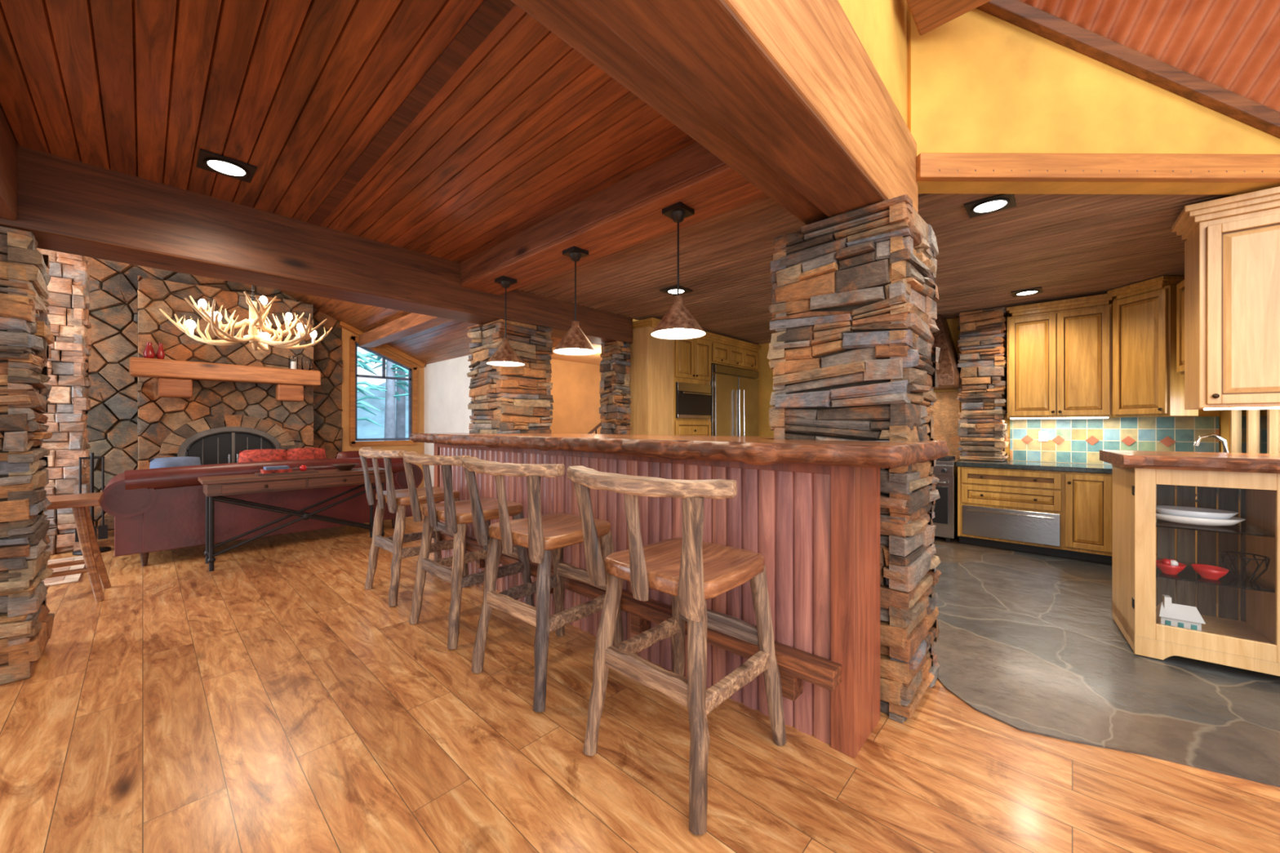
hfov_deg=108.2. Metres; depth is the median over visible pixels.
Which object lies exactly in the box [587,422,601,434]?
stair railing
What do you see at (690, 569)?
bar stool
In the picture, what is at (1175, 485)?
base cabinet
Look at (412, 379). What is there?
window
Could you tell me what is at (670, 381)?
tall cabinet
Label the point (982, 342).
stone pillar
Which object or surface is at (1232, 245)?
upper cabinet
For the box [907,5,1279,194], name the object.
wall
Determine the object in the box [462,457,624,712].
bar stool
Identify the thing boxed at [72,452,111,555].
fireplace tools
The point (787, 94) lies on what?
ceiling beam
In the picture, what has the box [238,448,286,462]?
throw pillow
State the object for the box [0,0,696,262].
wood ceiling
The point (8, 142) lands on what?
ceiling beam
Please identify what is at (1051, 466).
countertop
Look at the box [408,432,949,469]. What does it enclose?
countertop
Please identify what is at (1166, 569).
bowl
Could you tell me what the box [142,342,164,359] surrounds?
vases
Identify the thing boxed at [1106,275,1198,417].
upper cabinet
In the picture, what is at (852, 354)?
stone pillar
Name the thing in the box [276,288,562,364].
ceiling
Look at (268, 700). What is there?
floor
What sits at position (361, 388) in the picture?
conifer tree
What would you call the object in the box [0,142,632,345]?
ceiling beam
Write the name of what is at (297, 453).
throw pillow
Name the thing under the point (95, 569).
stool
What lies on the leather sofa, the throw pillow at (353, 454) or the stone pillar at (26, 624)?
the throw pillow at (353, 454)
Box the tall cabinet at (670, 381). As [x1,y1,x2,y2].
[628,317,761,435]
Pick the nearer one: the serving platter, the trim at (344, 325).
the serving platter
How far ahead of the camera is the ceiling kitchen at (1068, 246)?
3.38 m
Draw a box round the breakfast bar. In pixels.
[434,443,879,758]
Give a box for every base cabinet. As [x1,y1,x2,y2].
[957,466,1112,564]
[1155,484,1196,583]
[1195,486,1239,620]
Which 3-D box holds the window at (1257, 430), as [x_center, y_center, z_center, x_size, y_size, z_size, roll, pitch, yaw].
[4.243,-0.015,3.153,0.055,0.560,1.500,0,0,43]
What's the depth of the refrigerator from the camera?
6.26 m
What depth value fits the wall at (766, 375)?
6.78 m
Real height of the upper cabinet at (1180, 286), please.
0.740 m
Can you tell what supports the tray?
on the console table
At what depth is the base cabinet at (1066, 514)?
4.28 m
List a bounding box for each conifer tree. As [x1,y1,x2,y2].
[357,346,382,375]
[357,351,385,427]
[357,351,408,440]
[365,355,405,440]
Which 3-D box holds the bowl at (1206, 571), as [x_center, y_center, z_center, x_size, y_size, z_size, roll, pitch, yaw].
[2.896,0.744,2.357,0.123,0.055,0.123,0,0,43]
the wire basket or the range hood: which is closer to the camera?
the wire basket
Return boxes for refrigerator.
[711,364,758,436]
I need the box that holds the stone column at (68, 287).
[36,248,92,555]
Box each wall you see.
[85,256,342,531]
[341,327,424,488]
[424,355,475,487]
[549,359,602,434]
[757,297,1220,464]
[838,0,907,126]
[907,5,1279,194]
[1220,409,1230,453]
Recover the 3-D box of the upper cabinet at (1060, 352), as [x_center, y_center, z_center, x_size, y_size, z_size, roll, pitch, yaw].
[4.056,-0.630,4.497,0.760,1.113,0.370,0,0,43]
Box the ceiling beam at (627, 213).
[460,141,768,295]
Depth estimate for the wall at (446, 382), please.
7.44 m
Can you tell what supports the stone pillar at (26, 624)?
on the floor
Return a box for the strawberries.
[1160,558,1178,565]
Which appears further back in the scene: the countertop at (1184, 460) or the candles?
the candles
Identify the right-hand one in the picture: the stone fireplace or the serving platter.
the serving platter
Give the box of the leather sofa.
[100,457,422,566]
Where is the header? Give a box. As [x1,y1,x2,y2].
[915,152,1279,182]
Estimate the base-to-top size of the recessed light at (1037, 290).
0.016 m
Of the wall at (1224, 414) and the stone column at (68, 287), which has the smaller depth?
the wall at (1224, 414)
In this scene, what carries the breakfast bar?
on the floor
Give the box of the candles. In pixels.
[288,355,310,369]
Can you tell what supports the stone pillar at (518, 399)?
on the floor
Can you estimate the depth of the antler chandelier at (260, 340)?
4.47 m
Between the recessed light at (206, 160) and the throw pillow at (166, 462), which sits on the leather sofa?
the throw pillow at (166, 462)
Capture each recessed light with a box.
[196,148,257,182]
[659,285,692,295]
[964,193,1016,217]
[1011,286,1043,297]
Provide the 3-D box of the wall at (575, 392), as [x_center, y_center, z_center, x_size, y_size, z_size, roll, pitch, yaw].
[-1.178,-0.100,7.901,0.100,2.600,3.050,0,0,43]
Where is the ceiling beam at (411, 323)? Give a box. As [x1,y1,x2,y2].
[359,312,453,347]
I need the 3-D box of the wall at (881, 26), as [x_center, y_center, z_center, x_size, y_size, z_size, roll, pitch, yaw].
[-0.064,-2.400,1.031,0.300,2.000,3.820,0,0,43]
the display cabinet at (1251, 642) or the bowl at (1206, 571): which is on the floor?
the display cabinet at (1251, 642)
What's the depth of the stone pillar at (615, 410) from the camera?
5.11 m
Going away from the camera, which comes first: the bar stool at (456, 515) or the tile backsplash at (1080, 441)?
the bar stool at (456, 515)
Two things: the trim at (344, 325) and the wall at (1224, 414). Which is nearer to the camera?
the wall at (1224, 414)
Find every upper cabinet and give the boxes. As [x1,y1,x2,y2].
[1006,293,1115,419]
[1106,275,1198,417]
[1171,186,1279,409]
[1176,279,1184,375]
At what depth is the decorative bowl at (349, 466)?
4.66 m
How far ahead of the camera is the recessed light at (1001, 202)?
2.53 m
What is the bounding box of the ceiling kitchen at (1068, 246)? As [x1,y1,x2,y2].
[516,168,1279,344]
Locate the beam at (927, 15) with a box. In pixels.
[906,0,991,35]
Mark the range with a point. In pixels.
(945, 519)
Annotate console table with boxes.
[198,466,386,571]
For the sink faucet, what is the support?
on the countertop at (1051, 466)
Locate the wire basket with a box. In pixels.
[1219,551,1270,582]
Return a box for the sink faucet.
[1193,433,1228,453]
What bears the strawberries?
in the bowl at (1166, 569)
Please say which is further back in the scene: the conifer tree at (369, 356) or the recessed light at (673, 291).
the conifer tree at (369, 356)
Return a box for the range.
[930,455,963,542]
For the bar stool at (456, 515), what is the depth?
2.67 m
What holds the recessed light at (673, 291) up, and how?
in the ceiling kitchen at (1068, 246)
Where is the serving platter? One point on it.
(1178, 514)
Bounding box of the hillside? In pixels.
[355,379,408,441]
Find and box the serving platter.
[1155,505,1245,525]
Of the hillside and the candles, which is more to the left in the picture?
the candles
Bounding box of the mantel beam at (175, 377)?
[128,356,320,401]
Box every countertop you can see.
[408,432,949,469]
[955,459,1239,494]
[1099,449,1279,473]
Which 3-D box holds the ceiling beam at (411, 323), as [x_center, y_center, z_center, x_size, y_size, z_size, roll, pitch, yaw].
[-2.865,-1.340,5.953,3.990,0.180,0.200,0,0,43]
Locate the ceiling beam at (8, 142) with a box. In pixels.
[0,102,17,219]
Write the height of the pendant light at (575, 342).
0.650 m
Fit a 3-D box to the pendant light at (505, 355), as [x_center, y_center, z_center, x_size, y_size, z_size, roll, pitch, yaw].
[-1.030,-0.805,3.558,0.284,0.650,0.284,0,0,43]
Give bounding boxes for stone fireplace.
[137,275,315,469]
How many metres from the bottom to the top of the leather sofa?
0.859 m
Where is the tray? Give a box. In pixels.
[254,465,319,475]
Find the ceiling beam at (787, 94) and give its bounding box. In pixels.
[510,0,918,224]
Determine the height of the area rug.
0.016 m
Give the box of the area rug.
[42,555,84,586]
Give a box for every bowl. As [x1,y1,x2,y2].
[331,462,358,470]
[1155,560,1186,575]
[1191,564,1229,580]
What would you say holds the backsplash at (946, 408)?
attached to the wall at (766, 375)
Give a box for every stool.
[45,492,111,601]
[358,446,468,606]
[403,451,534,649]
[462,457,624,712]
[567,466,786,835]
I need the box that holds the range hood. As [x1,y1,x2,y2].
[932,314,960,390]
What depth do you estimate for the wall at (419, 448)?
7.24 m
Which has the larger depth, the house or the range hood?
the range hood
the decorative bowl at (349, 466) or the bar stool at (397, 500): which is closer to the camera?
the bar stool at (397, 500)
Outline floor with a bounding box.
[0,503,1279,852]
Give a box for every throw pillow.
[149,456,200,468]
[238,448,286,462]
[285,448,326,460]
[337,450,359,457]
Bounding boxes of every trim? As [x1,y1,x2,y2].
[338,320,425,367]
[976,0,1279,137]
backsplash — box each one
[930,391,959,458]
[1009,416,1218,464]
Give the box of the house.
[1155,595,1205,631]
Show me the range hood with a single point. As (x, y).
(948, 373)
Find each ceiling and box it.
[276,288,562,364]
[1019,0,1279,111]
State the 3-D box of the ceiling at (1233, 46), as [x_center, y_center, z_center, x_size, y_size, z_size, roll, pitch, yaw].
[2.794,-2.364,1.533,3.950,3.050,1.480,0,0,0]
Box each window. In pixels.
[349,334,417,446]
[1230,408,1279,453]
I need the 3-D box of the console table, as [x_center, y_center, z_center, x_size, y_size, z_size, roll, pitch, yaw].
[-3.229,0.821,4.434,0.449,0.756,1.420,0,0,43]
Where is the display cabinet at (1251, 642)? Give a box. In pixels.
[1112,464,1279,676]
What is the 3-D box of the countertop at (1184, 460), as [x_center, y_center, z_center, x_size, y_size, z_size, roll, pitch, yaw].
[3.197,0.180,2.284,1.311,0.065,0.812,0,0,43]
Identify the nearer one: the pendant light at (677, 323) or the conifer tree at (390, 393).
the pendant light at (677, 323)
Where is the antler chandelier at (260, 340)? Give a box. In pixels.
[159,284,333,351]
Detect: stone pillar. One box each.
[0,226,54,684]
[466,319,554,433]
[599,340,631,434]
[767,194,942,724]
[956,306,1009,461]
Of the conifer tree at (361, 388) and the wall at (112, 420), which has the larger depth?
the conifer tree at (361, 388)
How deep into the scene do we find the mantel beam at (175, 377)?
5.55 m
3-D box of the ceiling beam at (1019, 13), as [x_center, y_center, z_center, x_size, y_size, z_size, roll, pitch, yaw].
[3.064,-1.504,2.269,3.400,1.498,0.050,0,0,0]
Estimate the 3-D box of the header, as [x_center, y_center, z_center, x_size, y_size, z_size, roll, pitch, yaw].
[3.059,-1.265,2.272,3.410,0.120,0.045,0,0,0]
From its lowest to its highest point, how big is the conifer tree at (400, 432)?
7.302 m
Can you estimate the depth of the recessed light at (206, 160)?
2.33 m
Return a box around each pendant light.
[486,275,524,366]
[553,245,597,355]
[650,201,706,339]

